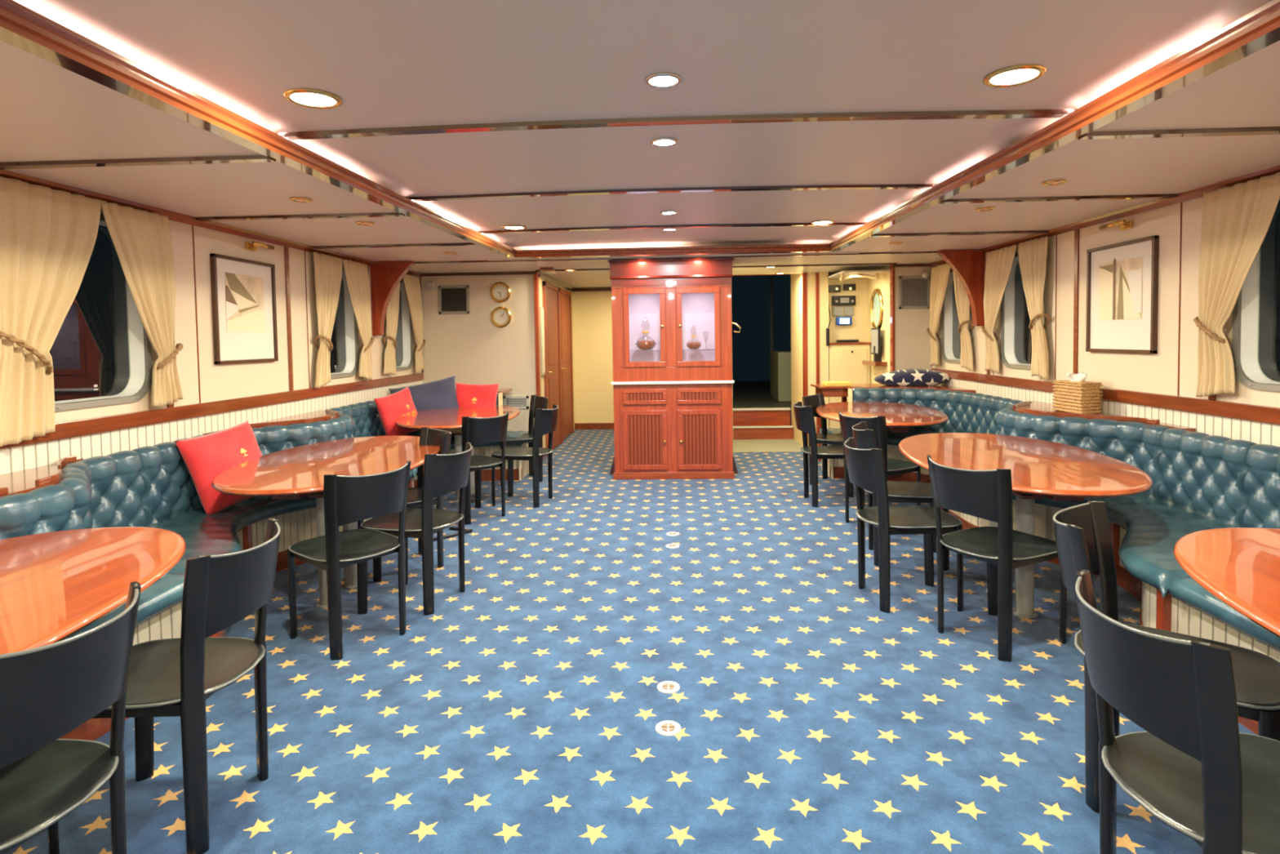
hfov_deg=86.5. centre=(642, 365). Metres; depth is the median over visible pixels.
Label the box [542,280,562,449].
door
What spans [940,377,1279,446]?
wall
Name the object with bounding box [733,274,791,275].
trim
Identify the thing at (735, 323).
handrail
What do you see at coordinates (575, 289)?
trim
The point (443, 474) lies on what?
leather chair
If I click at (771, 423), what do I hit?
steps
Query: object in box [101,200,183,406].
curtain
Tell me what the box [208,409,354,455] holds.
cushion
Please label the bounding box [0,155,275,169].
trim
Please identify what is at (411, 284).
curtain
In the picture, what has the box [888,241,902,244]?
recessed light
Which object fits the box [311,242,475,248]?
trim
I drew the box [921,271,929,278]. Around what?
speaker
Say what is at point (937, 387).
ledge
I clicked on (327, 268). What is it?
curtain
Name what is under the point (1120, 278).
print
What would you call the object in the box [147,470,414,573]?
seat cushion
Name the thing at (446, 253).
recessed light
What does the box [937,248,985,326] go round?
bracket
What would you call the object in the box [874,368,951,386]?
cushion
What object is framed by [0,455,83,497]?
wooden ledge
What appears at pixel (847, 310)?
panel
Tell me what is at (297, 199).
recessed light
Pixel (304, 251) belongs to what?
trim
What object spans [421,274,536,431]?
wall
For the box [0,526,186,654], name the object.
table
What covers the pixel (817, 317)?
trim
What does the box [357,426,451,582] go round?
leather chair
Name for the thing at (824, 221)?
recessed light
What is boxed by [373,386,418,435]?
cushion
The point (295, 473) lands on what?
table
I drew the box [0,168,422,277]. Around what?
trim
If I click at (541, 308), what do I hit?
framed picture
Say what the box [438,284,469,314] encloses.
air vent
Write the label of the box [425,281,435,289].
speaker
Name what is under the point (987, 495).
leather chair
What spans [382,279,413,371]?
window
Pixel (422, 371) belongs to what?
trim
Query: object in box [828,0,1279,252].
trim
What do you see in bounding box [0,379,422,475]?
wall
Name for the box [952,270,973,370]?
curtain
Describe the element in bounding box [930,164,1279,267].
trim
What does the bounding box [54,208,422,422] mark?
wall
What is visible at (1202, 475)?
cushion
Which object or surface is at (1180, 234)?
trim
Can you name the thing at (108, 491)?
cushion
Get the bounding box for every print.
[224,271,265,332]
[541,309,545,373]
[1097,256,1142,319]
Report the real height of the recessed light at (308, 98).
0.010 m
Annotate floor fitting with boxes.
[655,720,680,736]
[657,680,679,693]
[665,543,679,548]
[666,531,679,536]
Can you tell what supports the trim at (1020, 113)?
attached to the ceiling
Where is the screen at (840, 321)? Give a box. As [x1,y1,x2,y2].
[835,316,852,325]
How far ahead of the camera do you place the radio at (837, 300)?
8.65 m
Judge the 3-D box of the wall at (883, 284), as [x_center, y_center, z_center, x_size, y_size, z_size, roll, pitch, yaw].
[2.905,-0.108,8.296,0.060,2.310,0.970,-1,2,3]
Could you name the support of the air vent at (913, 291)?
in the wall at (912, 340)
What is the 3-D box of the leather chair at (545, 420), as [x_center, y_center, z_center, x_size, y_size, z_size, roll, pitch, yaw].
[-1.013,0.774,5.972,0.569,0.849,0.435,0,2,13]
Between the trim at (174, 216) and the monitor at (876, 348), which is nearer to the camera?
the trim at (174, 216)
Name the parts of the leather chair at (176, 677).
leg, leg, seat frame, seat, leg, backrest, leg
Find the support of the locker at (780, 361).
on the deck
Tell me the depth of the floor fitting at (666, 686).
2.76 m
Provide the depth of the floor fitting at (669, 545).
4.64 m
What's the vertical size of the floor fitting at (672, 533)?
0.006 m
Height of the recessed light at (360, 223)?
0.010 m
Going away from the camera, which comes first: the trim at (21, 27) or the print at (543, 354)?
the trim at (21, 27)
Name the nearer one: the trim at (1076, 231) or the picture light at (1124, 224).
the picture light at (1124, 224)
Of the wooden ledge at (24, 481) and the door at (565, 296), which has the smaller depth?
the wooden ledge at (24, 481)
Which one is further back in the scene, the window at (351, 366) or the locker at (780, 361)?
the locker at (780, 361)
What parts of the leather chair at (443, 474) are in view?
leg, seat, seat frame, leg, backrest, leg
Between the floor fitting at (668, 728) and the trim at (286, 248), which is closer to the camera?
the floor fitting at (668, 728)
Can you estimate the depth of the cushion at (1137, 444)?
4.23 m
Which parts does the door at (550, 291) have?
panel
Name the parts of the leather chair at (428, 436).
leg, leg, seat, seat frame, leg, backrest, leg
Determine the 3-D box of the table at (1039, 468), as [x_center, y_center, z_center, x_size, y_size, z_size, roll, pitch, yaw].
[2.073,0.871,3.880,1.117,0.730,1.855,-1,2,3]
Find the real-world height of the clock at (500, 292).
0.240 m
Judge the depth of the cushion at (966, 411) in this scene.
6.63 m
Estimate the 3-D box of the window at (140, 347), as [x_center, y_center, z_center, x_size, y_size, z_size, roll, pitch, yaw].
[-2.838,-0.287,3.456,0.107,0.991,0.752,-1,2,3]
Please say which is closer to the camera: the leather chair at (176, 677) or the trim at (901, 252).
the leather chair at (176, 677)
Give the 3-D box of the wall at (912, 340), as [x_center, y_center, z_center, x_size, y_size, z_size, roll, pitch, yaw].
[3.162,-0.086,7.770,0.580,2.300,0.060,-1,2,3]
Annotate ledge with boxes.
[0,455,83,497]
[202,408,338,434]
[497,388,511,393]
[845,383,975,392]
[1013,400,1195,431]
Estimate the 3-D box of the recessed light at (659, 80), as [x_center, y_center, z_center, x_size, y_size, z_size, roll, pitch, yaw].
[0.072,-0.973,2.322,0.125,0.010,0.125,-1,2,3]
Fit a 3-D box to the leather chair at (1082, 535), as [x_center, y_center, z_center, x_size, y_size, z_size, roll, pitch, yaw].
[1.563,0.892,2.045,0.569,0.849,0.435,1,3,41]
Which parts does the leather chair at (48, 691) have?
seat frame, seat, backrest, leg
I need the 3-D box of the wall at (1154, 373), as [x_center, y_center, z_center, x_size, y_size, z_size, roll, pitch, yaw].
[3.070,-0.363,2.689,0.001,1.220,10.070,-1,2,3]
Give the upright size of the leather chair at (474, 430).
0.849 m
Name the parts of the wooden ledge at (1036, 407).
fiddle rail, fiddle rail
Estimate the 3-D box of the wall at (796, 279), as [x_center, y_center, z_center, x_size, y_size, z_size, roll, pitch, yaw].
[2.224,-0.129,9.082,0.310,2.310,0.940,-1,2,3]
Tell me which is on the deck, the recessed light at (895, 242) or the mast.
the mast
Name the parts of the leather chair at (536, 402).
leg, seat frame, seat, leg, backrest, leg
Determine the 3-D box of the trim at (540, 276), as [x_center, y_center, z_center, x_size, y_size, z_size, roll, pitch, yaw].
[-1.151,-1.115,9.338,0.030,0.040,2.770,-1,2,3]
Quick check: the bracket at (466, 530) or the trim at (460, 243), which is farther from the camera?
the trim at (460, 243)
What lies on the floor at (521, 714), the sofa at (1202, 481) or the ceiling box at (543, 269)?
the sofa at (1202, 481)
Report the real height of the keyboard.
0.032 m
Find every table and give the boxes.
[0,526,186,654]
[211,435,440,608]
[395,404,519,502]
[810,383,861,461]
[815,401,948,495]
[897,432,1153,617]
[1173,527,1279,637]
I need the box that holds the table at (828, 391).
[810,383,861,461]
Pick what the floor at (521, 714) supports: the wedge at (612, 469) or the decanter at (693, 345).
the wedge at (612, 469)
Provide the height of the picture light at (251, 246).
0.061 m
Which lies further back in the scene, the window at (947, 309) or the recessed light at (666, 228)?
the window at (947, 309)
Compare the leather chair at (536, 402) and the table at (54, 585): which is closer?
the table at (54, 585)
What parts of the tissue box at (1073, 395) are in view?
lid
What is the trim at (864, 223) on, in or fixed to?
attached to the ceiling
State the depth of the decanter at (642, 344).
6.98 m
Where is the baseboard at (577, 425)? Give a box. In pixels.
[574,422,613,429]
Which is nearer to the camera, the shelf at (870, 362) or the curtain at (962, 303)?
the curtain at (962, 303)
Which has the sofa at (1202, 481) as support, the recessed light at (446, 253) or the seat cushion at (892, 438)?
the seat cushion at (892, 438)
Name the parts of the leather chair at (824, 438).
leg, backrest, leg, seat, seat frame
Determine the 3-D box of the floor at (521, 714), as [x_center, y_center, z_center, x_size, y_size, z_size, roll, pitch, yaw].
[0.212,1.245,4.349,6.100,0.001,13.200,-1,2,3]
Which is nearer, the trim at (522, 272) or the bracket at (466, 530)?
the bracket at (466, 530)
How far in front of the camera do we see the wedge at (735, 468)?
7.11 m
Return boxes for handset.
[826,306,831,345]
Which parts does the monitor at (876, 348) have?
arm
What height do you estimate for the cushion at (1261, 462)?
0.442 m
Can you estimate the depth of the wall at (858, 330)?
8.72 m
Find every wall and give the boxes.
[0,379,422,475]
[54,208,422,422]
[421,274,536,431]
[538,272,574,448]
[572,290,613,422]
[731,314,733,441]
[790,271,828,446]
[828,272,867,342]
[867,265,889,383]
[894,266,932,370]
[932,196,1279,407]
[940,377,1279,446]
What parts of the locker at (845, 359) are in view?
door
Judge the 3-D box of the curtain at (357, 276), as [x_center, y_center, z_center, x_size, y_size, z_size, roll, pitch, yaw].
[-2.627,-0.407,6.265,0.140,1.096,0.482,0,2,14]
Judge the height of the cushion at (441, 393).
0.558 m
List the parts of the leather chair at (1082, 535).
backrest, leg, leg, seat, seat frame, leg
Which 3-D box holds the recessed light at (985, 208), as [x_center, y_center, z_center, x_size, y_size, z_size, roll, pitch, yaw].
[2.151,-0.985,4.272,0.112,0.010,0.112,-1,2,3]
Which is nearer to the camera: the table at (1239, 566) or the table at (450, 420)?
the table at (1239, 566)
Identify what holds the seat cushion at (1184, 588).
on the sofa at (1202, 481)
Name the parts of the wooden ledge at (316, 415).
fiddle rail, fiddle rail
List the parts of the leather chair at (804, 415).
backrest, leg, leg, seat, seat frame, leg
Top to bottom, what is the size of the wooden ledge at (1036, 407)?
0.049 m
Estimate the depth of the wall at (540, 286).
8.28 m
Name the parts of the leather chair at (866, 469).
leg, backrest, leg, seat, seat frame, leg, leg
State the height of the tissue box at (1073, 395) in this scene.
0.275 m
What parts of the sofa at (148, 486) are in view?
post, post, panel, post, panel, panel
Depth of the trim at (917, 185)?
4.04 m
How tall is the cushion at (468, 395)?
0.448 m
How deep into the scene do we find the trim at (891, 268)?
7.74 m
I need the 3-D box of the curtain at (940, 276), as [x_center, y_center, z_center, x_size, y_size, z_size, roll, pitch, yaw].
[3.205,-0.536,7.354,0.128,1.101,0.546,-1,2,3]
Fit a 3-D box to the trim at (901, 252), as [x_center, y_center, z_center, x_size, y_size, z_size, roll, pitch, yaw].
[0.285,-1.059,6.637,5.900,0.018,0.035,-1,2,3]
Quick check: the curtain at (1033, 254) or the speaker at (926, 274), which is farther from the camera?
the speaker at (926, 274)
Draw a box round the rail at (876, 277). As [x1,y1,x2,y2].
[839,272,879,281]
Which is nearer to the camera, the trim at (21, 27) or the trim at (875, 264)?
the trim at (21, 27)
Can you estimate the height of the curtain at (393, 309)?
1.084 m
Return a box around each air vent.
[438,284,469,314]
[502,395,528,408]
[898,275,930,309]
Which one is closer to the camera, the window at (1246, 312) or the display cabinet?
the window at (1246, 312)
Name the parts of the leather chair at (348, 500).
leg, leg, seat, seat frame, leg, backrest, leg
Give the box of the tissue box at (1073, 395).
[1052,372,1102,414]
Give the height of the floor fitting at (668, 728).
0.006 m
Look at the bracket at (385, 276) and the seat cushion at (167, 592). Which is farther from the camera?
the bracket at (385, 276)
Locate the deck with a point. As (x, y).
(753, 393)
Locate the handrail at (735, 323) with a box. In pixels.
[732,321,741,333]
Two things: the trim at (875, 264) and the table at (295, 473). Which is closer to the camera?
the table at (295, 473)
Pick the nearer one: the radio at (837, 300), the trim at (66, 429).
the trim at (66, 429)
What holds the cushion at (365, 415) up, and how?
on the sofa at (148, 486)
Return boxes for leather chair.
[0,581,141,853]
[47,518,280,853]
[286,460,410,660]
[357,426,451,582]
[360,442,471,615]
[461,411,508,524]
[491,404,558,507]
[497,395,548,485]
[793,401,864,507]
[801,393,853,488]
[838,411,920,522]
[844,437,963,613]
[852,421,949,570]
[926,454,1066,662]
[1052,500,1279,813]
[1075,569,1279,853]
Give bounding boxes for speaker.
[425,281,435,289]
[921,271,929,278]
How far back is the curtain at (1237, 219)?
3.55 m
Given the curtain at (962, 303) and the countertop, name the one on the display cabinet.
the countertop
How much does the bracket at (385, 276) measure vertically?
0.720 m
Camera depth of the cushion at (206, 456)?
3.96 m
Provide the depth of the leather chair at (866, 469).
3.50 m
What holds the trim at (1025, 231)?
attached to the ceiling
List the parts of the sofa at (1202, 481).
panel, panel, panel, post, post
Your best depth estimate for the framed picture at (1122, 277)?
4.42 m
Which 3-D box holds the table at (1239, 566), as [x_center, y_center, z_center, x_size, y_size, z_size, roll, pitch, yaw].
[2.012,0.967,1.482,1.117,0.730,1.855,-1,2,3]
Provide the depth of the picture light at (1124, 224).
4.37 m
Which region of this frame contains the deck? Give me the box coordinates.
[732,380,791,414]
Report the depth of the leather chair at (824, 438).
6.75 m
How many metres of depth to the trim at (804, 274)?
8.59 m
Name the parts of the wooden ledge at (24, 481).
fiddle rail, fiddle rail, fiddle rail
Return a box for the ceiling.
[0,0,1279,288]
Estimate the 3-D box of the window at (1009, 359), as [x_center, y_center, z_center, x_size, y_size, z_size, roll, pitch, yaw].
[3.241,-0.469,5.727,0.107,0.991,0.716,-1,2,3]
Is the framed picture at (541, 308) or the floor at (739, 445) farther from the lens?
the floor at (739, 445)
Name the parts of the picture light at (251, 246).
wall plate, lamp shade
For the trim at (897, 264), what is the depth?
7.67 m
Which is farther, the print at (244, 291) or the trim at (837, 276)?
the trim at (837, 276)
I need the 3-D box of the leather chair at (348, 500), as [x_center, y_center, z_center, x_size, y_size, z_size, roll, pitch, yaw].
[-1.395,0.887,3.269,0.569,0.849,0.435,1,3,38]
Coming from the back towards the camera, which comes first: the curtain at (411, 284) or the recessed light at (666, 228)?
the curtain at (411, 284)
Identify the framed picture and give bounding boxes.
[209,253,278,364]
[539,306,545,375]
[1085,235,1159,353]
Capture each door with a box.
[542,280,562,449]
[559,287,573,442]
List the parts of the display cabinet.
glass door, drawer, ribbed panel, cabinet door, ribbed panel, latch plate, crown, glass door, drawer, ribbed panel, ribbed panel, cabinet door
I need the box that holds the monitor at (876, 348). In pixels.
[871,327,881,360]
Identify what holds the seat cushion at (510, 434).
on the sofa at (148, 486)
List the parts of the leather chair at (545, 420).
leg, leg, seat frame, seat, leg, backrest, leg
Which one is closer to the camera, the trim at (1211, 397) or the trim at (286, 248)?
the trim at (1211, 397)
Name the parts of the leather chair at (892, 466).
leg, backrest, leg, seat, seat frame, leg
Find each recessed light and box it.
[283,88,342,109]
[289,196,312,203]
[355,221,374,225]
[444,252,457,254]
[502,225,526,230]
[644,72,681,88]
[650,137,678,146]
[660,210,677,214]
[662,227,677,231]
[809,219,835,224]
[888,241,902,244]
[974,206,995,211]
[982,64,1046,87]
[1041,179,1066,186]
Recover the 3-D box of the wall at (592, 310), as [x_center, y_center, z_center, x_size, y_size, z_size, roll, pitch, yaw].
[-0.058,-0.157,10.756,2.320,2.300,0.080,-1,2,3]
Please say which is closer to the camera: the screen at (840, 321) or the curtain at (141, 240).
the curtain at (141, 240)
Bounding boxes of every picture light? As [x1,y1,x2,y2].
[244,241,274,251]
[1099,219,1133,230]
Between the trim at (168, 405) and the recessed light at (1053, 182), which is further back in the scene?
the trim at (168, 405)
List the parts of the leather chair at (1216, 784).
leg, backrest, seat, seat frame, leg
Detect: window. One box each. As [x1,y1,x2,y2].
[54,213,152,411]
[315,266,358,378]
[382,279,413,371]
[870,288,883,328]
[941,268,973,364]
[1000,252,1046,369]
[1231,199,1279,391]
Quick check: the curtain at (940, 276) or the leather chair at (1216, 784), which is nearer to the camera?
the leather chair at (1216, 784)
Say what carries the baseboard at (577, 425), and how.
attached to the wall at (592, 310)
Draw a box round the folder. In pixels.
[822,381,852,386]
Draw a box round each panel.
[831,306,842,315]
[844,306,853,315]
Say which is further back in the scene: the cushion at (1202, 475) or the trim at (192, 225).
the trim at (192, 225)
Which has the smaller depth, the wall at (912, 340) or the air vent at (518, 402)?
the wall at (912, 340)
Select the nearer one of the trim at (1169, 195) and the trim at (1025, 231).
the trim at (1169, 195)
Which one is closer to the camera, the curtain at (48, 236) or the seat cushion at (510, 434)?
the curtain at (48, 236)
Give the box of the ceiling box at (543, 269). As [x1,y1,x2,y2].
[539,267,555,271]
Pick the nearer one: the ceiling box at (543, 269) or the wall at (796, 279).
the ceiling box at (543, 269)
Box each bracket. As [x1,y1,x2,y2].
[370,261,415,335]
[433,526,472,541]
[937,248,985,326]
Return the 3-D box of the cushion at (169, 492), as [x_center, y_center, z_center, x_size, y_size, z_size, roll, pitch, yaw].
[-2.697,0.653,3.951,0.115,0.442,0.594,-1,2,3]
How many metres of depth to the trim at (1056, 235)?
5.23 m
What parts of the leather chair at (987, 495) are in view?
leg, backrest, leg, seat, seat frame, leg, leg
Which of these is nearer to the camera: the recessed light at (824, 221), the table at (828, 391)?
the recessed light at (824, 221)
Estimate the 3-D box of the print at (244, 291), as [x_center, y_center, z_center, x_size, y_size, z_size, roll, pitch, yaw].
[-2.734,-0.429,4.688,0.004,0.392,0.420,-1,2,3]
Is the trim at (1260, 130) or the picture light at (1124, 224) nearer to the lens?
the trim at (1260, 130)
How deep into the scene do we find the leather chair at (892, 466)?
4.98 m
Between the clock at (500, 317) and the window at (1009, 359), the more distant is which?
the clock at (500, 317)
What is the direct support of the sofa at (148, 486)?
on the floor at (521, 714)
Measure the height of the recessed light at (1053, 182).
0.010 m
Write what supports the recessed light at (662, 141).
in the ceiling
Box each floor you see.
[4,429,1257,853]
[733,439,803,452]
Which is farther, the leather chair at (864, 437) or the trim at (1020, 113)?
the leather chair at (864, 437)
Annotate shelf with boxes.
[635,348,715,351]
[862,360,887,366]
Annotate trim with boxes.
[0,0,516,258]
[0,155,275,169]
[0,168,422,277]
[0,373,423,448]
[167,401,173,407]
[191,225,200,403]
[195,212,404,221]
[274,108,1077,140]
[284,246,293,391]
[304,251,310,387]
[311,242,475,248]
[405,183,937,201]
[415,251,937,263]
[419,276,423,373]
[420,271,536,276]
[477,222,867,234]
[515,243,831,258]
[533,271,541,395]
[535,262,897,271]
[538,273,573,293]
[572,287,611,291]
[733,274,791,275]
[802,272,808,443]
[815,272,819,445]
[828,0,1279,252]
[828,269,889,279]
[869,230,1048,236]
[889,264,894,372]
[893,263,931,267]
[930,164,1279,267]
[931,368,1279,424]
[939,193,1178,204]
[1054,235,1057,380]
[1072,229,1079,373]
[1078,126,1279,139]
[1177,202,1182,395]
[1208,395,1216,399]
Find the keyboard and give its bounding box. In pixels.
[835,339,858,342]
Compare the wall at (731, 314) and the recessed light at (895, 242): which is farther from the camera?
the wall at (731, 314)
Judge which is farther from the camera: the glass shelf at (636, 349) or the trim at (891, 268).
the trim at (891, 268)
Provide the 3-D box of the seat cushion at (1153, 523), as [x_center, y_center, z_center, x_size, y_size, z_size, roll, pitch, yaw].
[2.572,0.822,3.888,0.869,0.112,2.375,-1,2,3]
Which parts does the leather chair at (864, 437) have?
backrest, leg, leg, seat, seat frame, leg, leg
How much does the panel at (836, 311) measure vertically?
0.110 m
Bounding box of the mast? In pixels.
[769,275,773,351]
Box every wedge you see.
[609,455,614,474]
[733,456,737,473]
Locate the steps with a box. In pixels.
[733,407,793,439]
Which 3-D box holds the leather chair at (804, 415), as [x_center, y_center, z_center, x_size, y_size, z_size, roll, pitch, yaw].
[1.583,0.742,5.814,0.569,0.849,0.435,-1,2,1]
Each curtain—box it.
[0,176,101,446]
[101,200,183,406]
[312,252,342,388]
[342,258,373,379]
[382,282,399,375]
[402,273,426,373]
[926,262,951,366]
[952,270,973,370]
[981,244,1017,373]
[1017,235,1049,380]
[1193,172,1279,397]
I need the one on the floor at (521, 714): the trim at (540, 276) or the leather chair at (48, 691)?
the leather chair at (48, 691)
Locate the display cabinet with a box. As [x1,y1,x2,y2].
[607,257,734,479]
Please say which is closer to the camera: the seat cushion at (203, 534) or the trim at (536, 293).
the seat cushion at (203, 534)
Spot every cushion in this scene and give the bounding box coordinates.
[0,450,146,539]
[61,572,184,640]
[132,434,206,527]
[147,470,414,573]
[174,420,262,514]
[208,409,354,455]
[328,392,498,437]
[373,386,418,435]
[388,375,459,411]
[412,430,528,479]
[455,382,498,407]
[819,427,937,445]
[852,387,1013,434]
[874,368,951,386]
[995,399,1170,501]
[1012,493,1235,597]
[1158,427,1257,527]
[1163,576,1279,650]
[1243,444,1279,528]
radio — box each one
[831,295,855,305]
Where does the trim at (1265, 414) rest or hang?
attached to the wall at (1259, 433)
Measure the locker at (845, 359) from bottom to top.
1.335 m
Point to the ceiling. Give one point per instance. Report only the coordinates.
(389, 63)
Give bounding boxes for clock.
[489,281,511,302]
[490,306,511,327]
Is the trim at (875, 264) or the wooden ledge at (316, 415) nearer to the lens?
the wooden ledge at (316, 415)
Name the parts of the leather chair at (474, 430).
leg, leg, seat, seat frame, backrest, leg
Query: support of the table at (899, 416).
on the floor at (521, 714)
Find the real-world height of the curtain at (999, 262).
1.098 m
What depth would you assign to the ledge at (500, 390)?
7.63 m
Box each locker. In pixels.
[769,351,791,401]
[828,342,871,428]
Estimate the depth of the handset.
8.56 m
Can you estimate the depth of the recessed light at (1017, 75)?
2.29 m
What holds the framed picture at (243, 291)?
attached to the wall at (218, 382)
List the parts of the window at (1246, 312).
frame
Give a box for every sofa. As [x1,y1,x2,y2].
[0,392,528,740]
[819,387,1279,734]
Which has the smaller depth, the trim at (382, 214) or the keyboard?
the trim at (382, 214)
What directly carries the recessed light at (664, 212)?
in the ceiling
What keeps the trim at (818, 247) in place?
attached to the ceiling
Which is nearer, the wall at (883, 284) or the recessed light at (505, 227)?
the recessed light at (505, 227)
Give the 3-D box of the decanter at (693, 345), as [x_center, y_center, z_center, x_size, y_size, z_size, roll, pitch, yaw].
[0.530,-0.298,7.017,0.156,0.254,0.156,-3,3,-42]
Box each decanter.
[635,316,657,350]
[686,324,701,349]
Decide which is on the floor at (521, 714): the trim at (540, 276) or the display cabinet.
the display cabinet
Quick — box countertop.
[611,379,734,384]
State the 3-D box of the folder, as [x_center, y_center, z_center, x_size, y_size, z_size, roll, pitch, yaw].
[2.136,0.196,7.466,0.270,0.038,0.240,-1,2,3]

